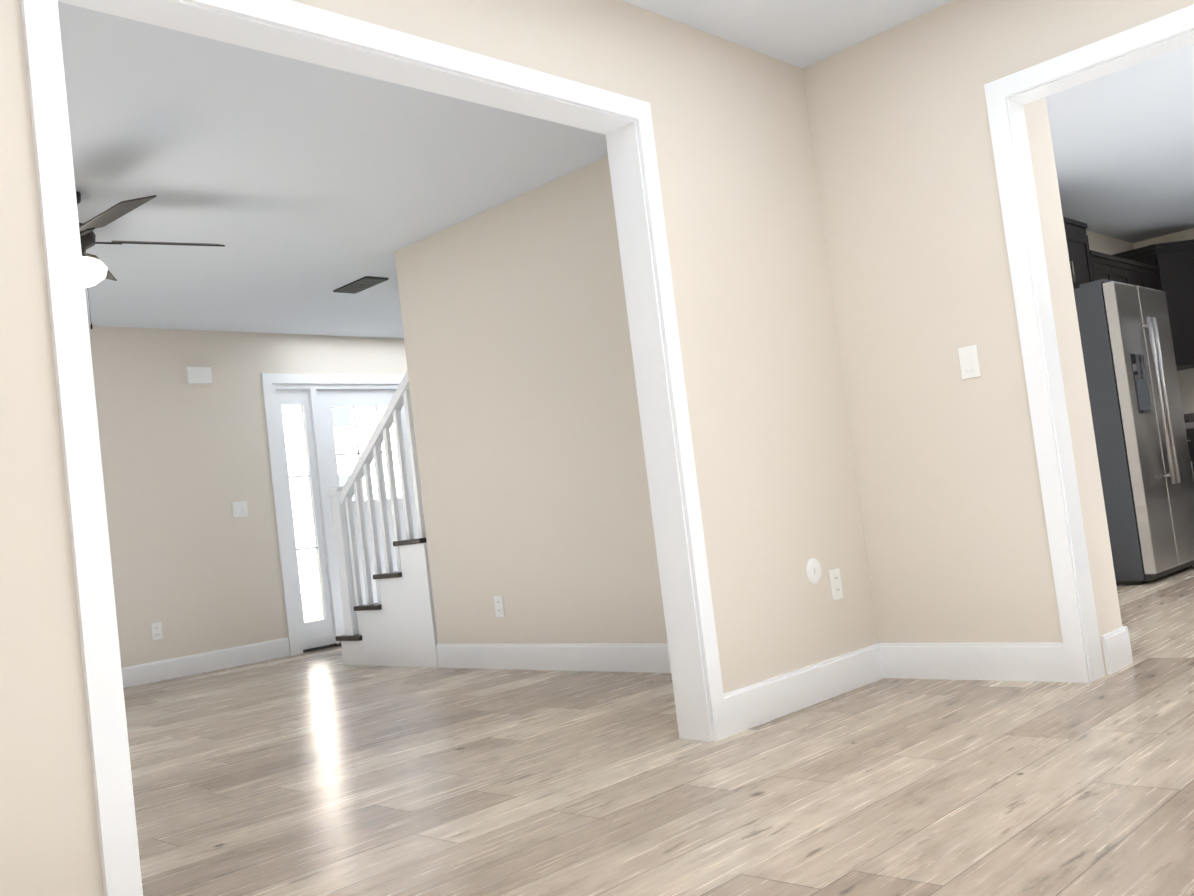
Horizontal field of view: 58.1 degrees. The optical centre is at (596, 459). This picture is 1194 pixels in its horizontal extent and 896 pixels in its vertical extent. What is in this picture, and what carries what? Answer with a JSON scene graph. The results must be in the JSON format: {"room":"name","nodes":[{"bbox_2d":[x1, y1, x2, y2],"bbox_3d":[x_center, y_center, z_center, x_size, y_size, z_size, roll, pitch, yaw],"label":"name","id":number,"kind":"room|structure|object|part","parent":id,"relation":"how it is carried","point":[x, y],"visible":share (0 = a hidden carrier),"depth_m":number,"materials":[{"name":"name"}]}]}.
{"room":"empty dining room","nodes":[
{"label":"empty dining room","id":0,"kind":"room"},
{"bbox_2d":[89,326,406,667],"bbox_3d":[-2.464,0.259,8.249,0.120,2.470,2.790,-10,-4,44],"label":"wall","id":1,"kind":"structure","parent":0,"point":[196,566],"depth_m":7.73,"materials":[{"name":"beige paint"}]},
{"bbox_2d":[151,622,162,639],"bbox_3d":[-3.037,1.187,7.420,0.009,0.116,0.072,-10,-4,44],"label":"outlet","id":2,"kind":"object","parent":1,"relation":"attached to","point":[156,629],"visible":1,"depth_m":7.42,"materials":[{"name":"white plastic"}]},
{"bbox_2d":[185,367,211,384],"bbox_3d":[-2.905,-0.612,7.847,0.034,0.130,0.190,-10,-4,44],"label":"box","id":3,"kind":"object","parent":1,"relation":"attached to","point":[198,375],"visible":1,"depth_m":7.83,"materials":[{"name":"white plastic"}]},
{"bbox_2d":[121,638,289,687],"bbox_3d":[-3.814,1.510,6.579,0.014,0.135,4.265,-10,-4,44],"label":"baseboard","id":4,"kind":"structure","parent":1,"relation":"attached to","point":[135,675],"depth_m":7.61,"materials":[{"name":"white wood"}]},
{"bbox_2d":[232,501,247,517],"bbox_3d":[-2.640,0.371,7.959,0.009,0.116,0.116,-10,-4,44],"label":"light switch","id":5,"kind":"object","parent":1,"relation":"attached to","point":[240,508],"visible":1,"depth_m":7.96,"materials":[{"name":"white plastic"}]},
{"bbox_2d":[261,373,418,654],"bbox_3d":[-1.944,0.384,8.736,0.132,2.150,1.520,-10,-4,44],"label":"door frame","id":6,"kind":"structure","parent":1,"relation":"attached to","point":[316,402],"depth_m":8.47,"materials":[{"name":"white wood"}]},
{"bbox_2d":[283,405,399,622],"bbox_3d":[-1.983,0.394,8.713,0.005,1.696,1.094,-10,-4,44],"label":"window","id":7,"kind":"structure","parent":1,"relation":"in","point":[338,473],"depth_m":8.46,"materials":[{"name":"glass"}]},
{"bbox_2d":[0,0,877,895],"bbox_3d":[-0.460,-0.265,2.928,0.120,2.470,3.990,-10,-4,44],"label":"wall","id":8,"kind":"structure","parent":0,"point":[770,429],"depth_m":3.68,"materials":[{"name":"beige paint"}]},
{"bbox_2d":[20,0,728,895],"bbox_3d":[-0.439,-0.093,2.918,0.156,2.123,1.966,-10,-4,44],"label":"door frame","id":9,"kind":"structure","parent":8,"relation":"attached to","point":[318,36],"depth_m":2.82,"materials":[{"name":"white wood"}]},
{"bbox_2d":[724,643,884,735],"bbox_3d":[0.770,0.816,3.879,0.014,0.135,1.012,-10,-4,44],"label":"baseboard","id":10,"kind":"structure","parent":8,"relation":"attached to","point":[756,704],"depth_m":3.83,"materials":[{"name":"white wood"}]},
{"bbox_2d":[806,558,821,584],"bbox_3d":[0.810,0.416,3.990,0.011,0.100,0.100,-10,-4,44],"label":"outlet","id":11,"kind":"object","parent":8,"relation":"attached to","point":[814,571],"visible":1,"depth_m":3.98,"materials":[{"name":"white plastic"}]},
{"bbox_2d":[828,568,842,600],"bbox_3d":[0.908,0.474,4.080,0.009,0.116,0.072,-10,-4,44],"label":"outlet","id":12,"kind":"object","parent":8,"relation":"attached to","point":[835,584],"visible":1,"depth_m":4.07,"materials":[{"name":"white plastic"}]},
{"bbox_2d":[58,0,1193,337],"bbox_3d":[0.765,-1.563,5.655,8.740,0.100,9.950,-10,-4,44],"label":"ceiling","id":13,"kind":"structure","parent":0,"point":[300,190],"depth_m":5.01,"materials":[{"name":"paint"}]},
{"bbox_2d":[76,191,224,328],"bbox_3d":[-2.310,-0.875,4.757,1.264,0.625,1.297,-10,-4,44],"label":"ceiling fan","id":14,"kind":"object","parent":13,"relation":"hanging from","point":[95,270],"visible":0.4,"depth_m":4.72,"materials":[{"name":"brown metal"}]},
{"bbox_3d":[-2.333,-0.820,4.770,0.300,0.119,0.300,-10,-4,44],"label":"bowl glass","id":15,"kind":"part","parent":14,"relation":"part of","materials":[{"name":"white glass"}]},
{"bbox_2d":[333,276,388,293],"bbox_3d":[-1.562,-1.149,7.101,0.400,0.014,0.170,-10,-4,44],"label":"ceiling vent","id":16,"kind":"object","parent":13,"relation":"in","point":[360,284],"visible":1,"depth_m":7.07,"materials":[{"name":"grey metal"}]},
{"bbox_2d":[123,565,1193,895],"bbox_3d":[1.071,0.985,5.519,8.740,0.100,9.950,-10,-4,44],"label":"floor","id":17,"kind":"structure","parent":0,"point":[321,773],"depth_m":3.00,"materials":[{"name":"brown wood"}]},
{"bbox_2d":[303,644,337,652],"bbox_3d":[-1.824,1.441,8.686,0.112,0.020,1.292,-10,-4,44],"label":"threshold","id":18,"kind":"object","parent":17,"relation":"in","point":[319,648],"visible":0.14,"depth_m":8.29,"materials":[{"name":"grey"}]},
{"bbox_2d":[327,370,437,666],"bbox_3d":[-0.618,0.303,6.607,2.323,1.769,1.025,-10,-4,44],"label":"staircase","id":19,"kind":"structure","parent":17,"relation":"on","point":[395,625],"depth_m":6.62,"materials":[{"name":"white wood"}]},
{"bbox_2d":[1074,279,1193,585],"bbox_3d":[3.161,-0.150,6.717,0.809,1.780,0.922,-10,-4,44],"label":"fridge","id":20,"kind":"object","parent":17,"relation":"on","point":[1146,475],"visible":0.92,"depth_m":6.28,"materials":[{"name":"grey metal"}]},
{"bbox_3d":[3.191,-0.443,6.313,0.013,0.350,0.215,-10,-4,44],"label":"black glass","id":21,"kind":"part","parent":20,"relation":"part of","materials":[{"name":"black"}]},
{"bbox_2d":[1185,425,1193,480],"bbox_3d":[3.738,0.272,7.372,0.621,0.875,0.766,-10,-4,44],"label":"base cabinet","id":22,"kind":"object","parent":17,"relation":"on","point":[1189,428],"depth_m":7.28,"materials":[{"name":"black wood"}]},
{"bbox_2d":[1185,421,1193,424],"bbox_3d":[4.123,-0.211,7.836,0.630,0.040,2.012,-10,-4,44],"label":"countertop","id":23,"kind":"structure","parent":22,"relation":"on","point":[1186,422],"depth_m":7.34,"materials":[{"name":"grey stone"}]},
{"bbox_2d":[394,0,1193,643],"bbox_3d":[0.945,-0.354,4.425,5.581,2.470,0.120,-10,-4,44],"label":"wall","id":24,"kind":"structure","parent":0,"point":[536,502],"depth_m":4.25,"materials":[{"name":"beige paint"}]},
{"bbox_2d":[494,596,504,616],"bbox_3d":[-0.534,0.803,5.866,0.072,0.116,0.009,-10,-4,44],"label":"outlet","id":25,"kind":"object","parent":24,"relation":"attached to","point":[499,605],"visible":1,"depth_m":5.86,"materials":[{"name":"white plastic"}]},
{"bbox_2d":[436,644,670,672],"bbox_3d":[0.058,0.978,5.312,2.794,0.135,0.044,-10,-4,44],"label":"baseboard","id":26,"kind":"structure","parent":24,"relation":"attached to","point":[648,658],"depth_m":5.53,"materials":[{"name":"white wood"}]},
{"bbox_2d":[958,345,980,379],"bbox_3d":[1.358,-0.354,3.927,0.072,0.116,0.009,-10,-4,44],"label":"light switch","id":27,"kind":"object","parent":24,"relation":"attached to","point":[969,362],"visible":1,"depth_m":3.92,"materials":[{"name":"white plastic"}]},
{"bbox_2d":[881,643,1067,681],"bbox_3d":[1.383,0.747,3.972,0.702,0.135,0.014,-10,-4,44],"label":"baseboard","id":28,"kind":"structure","parent":24,"relation":"attached to","point":[1034,662],"depth_m":3.95,"materials":[{"name":"white wood"}]},
{"bbox_2d":[984,4,1193,682],"bbox_3d":[2.264,-0.406,3.124,2.006,2.123,0.156,-10,-4,44],"label":"door frame","id":29,"kind":"structure","parent":24,"relation":"attached to","point":[1008,97],"depth_m":3.74,"materials":[{"name":"white wood"}]},
{"bbox_2d":[1023,97,1121,674],"bbox_3d":[1.665,-0.465,3.955,0.129,2.470,0.230,-10,-4,44],"label":"wall","id":30,"kind":"structure","parent":0,"point":[1103,579],"depth_m":3.90,"materials":[{"name":"beige paint"}]},
{"bbox_2d":[1086,230,1133,254],"bbox_3d":[2.604,-0.422,6.890,0.120,2.470,5.720,-10,-4,44],"label":"wall","id":31,"kind":"structure","parent":0,"point":[1101,243],"depth_m":8.41,"materials":[{"name":"beige paint"}]},
{"bbox_2d":[1063,217,1098,288],"bbox_3d":[2.849,-1.280,6.950,0.339,0.500,0.930,-10,-4,44],"label":"upper cabinet","id":32,"kind":"object","parent":31,"relation":"attached to","point":[1081,259],"depth_m":7.04,"materials":[{"name":"black wood"}]},
{"bbox_2d":[1095,251,1134,284],"bbox_3d":[3.480,-1.012,7.537,0.339,0.760,0.762,-10,-4,44],"label":"upper cabinet","id":33,"kind":"object","parent":31,"relation":"attached to","point":[1115,267],"depth_m":7.48,"materials":[{"name":"black wood"}]},
{"bbox_2d":[1131,257,1162,290],"bbox_3d":[3.930,-1.042,7.994,0.339,0.760,0.762,-10,-4,44],"label":"upper cabinet","id":34,"kind":"object","parent":31,"relation":"attached to","point":[1146,272],"depth_m":7.98,"materials":[{"name":"black wood"}]},
{"bbox_2d":[1121,239,1193,370],"bbox_3d":[4.495,-1.182,8.349,0.672,0.940,0.672,-10,-4,44],"label":"upper cabinet","id":35,"kind":"object","parent":31,"relation":"attached to","point":[1168,268],"depth_m":8.16,"materials":[{"name":"black wood"}]},
{"bbox_2d":[1133,228,1193,413],"bbox_3d":[5.913,-0.785,7.542,3.710,2.470,0.120,-10,-4,44],"label":"wall","id":36,"kind":"structure","parent":0,"point":[1186,380],"depth_m":8.64,"materials":[{"name":"beige paint"}]},
{"bbox_2d":[1184,413,1193,420],"bbox_3d":[5.843,-0.505,7.524,3.558,0.100,0.020,-10,-4,44],"label":"backsplash","id":37,"kind":"structure","parent":36,"relation":"attached to","point":[1187,417],"depth_m":8.61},
{"label":"outside","id":38,"kind":"structure","parent":0,"visible":0},
{"bbox_2d":[301,591,322,621],"bbox_3d":[-9.394,2.934,14.731,90.000,0.200,80.000,-10,-4,44],"label":"ground","id":39,"kind":"structure","parent":38,"point":[309,600],"depth_m":17.61,"materials":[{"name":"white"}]},
{"bbox_2d":[282,405,401,593],"bbox_3d":[-10.811,0.655,25.108,8.030,5.750,10.000,-10,-4,44],"label":"window glass","id":40,"kind":"object","parent":39,"relation":"on","point":[302,491],"depth_m":23.81,"materials":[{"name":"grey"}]},
{"bbox_2d":[331,408,355,500],"bbox_3d":[-8.010,-0.057,22.304,0.010,4.100,6.900,-10,-4,44],"label":"house window","id":41,"kind":"structure","parent":40,"relation":"attached to","point":[342,477],"depth_m":24.58,"materials":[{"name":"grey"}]},
{"bbox_3d":[-8.024,-0.054,22.318,0.030,4.300,7.100,-10,-4,44],"label":"white house trim","id":42,"kind":"part","parent":40,"relation":"part of","materials":[{"name":"glass"}]}
]}

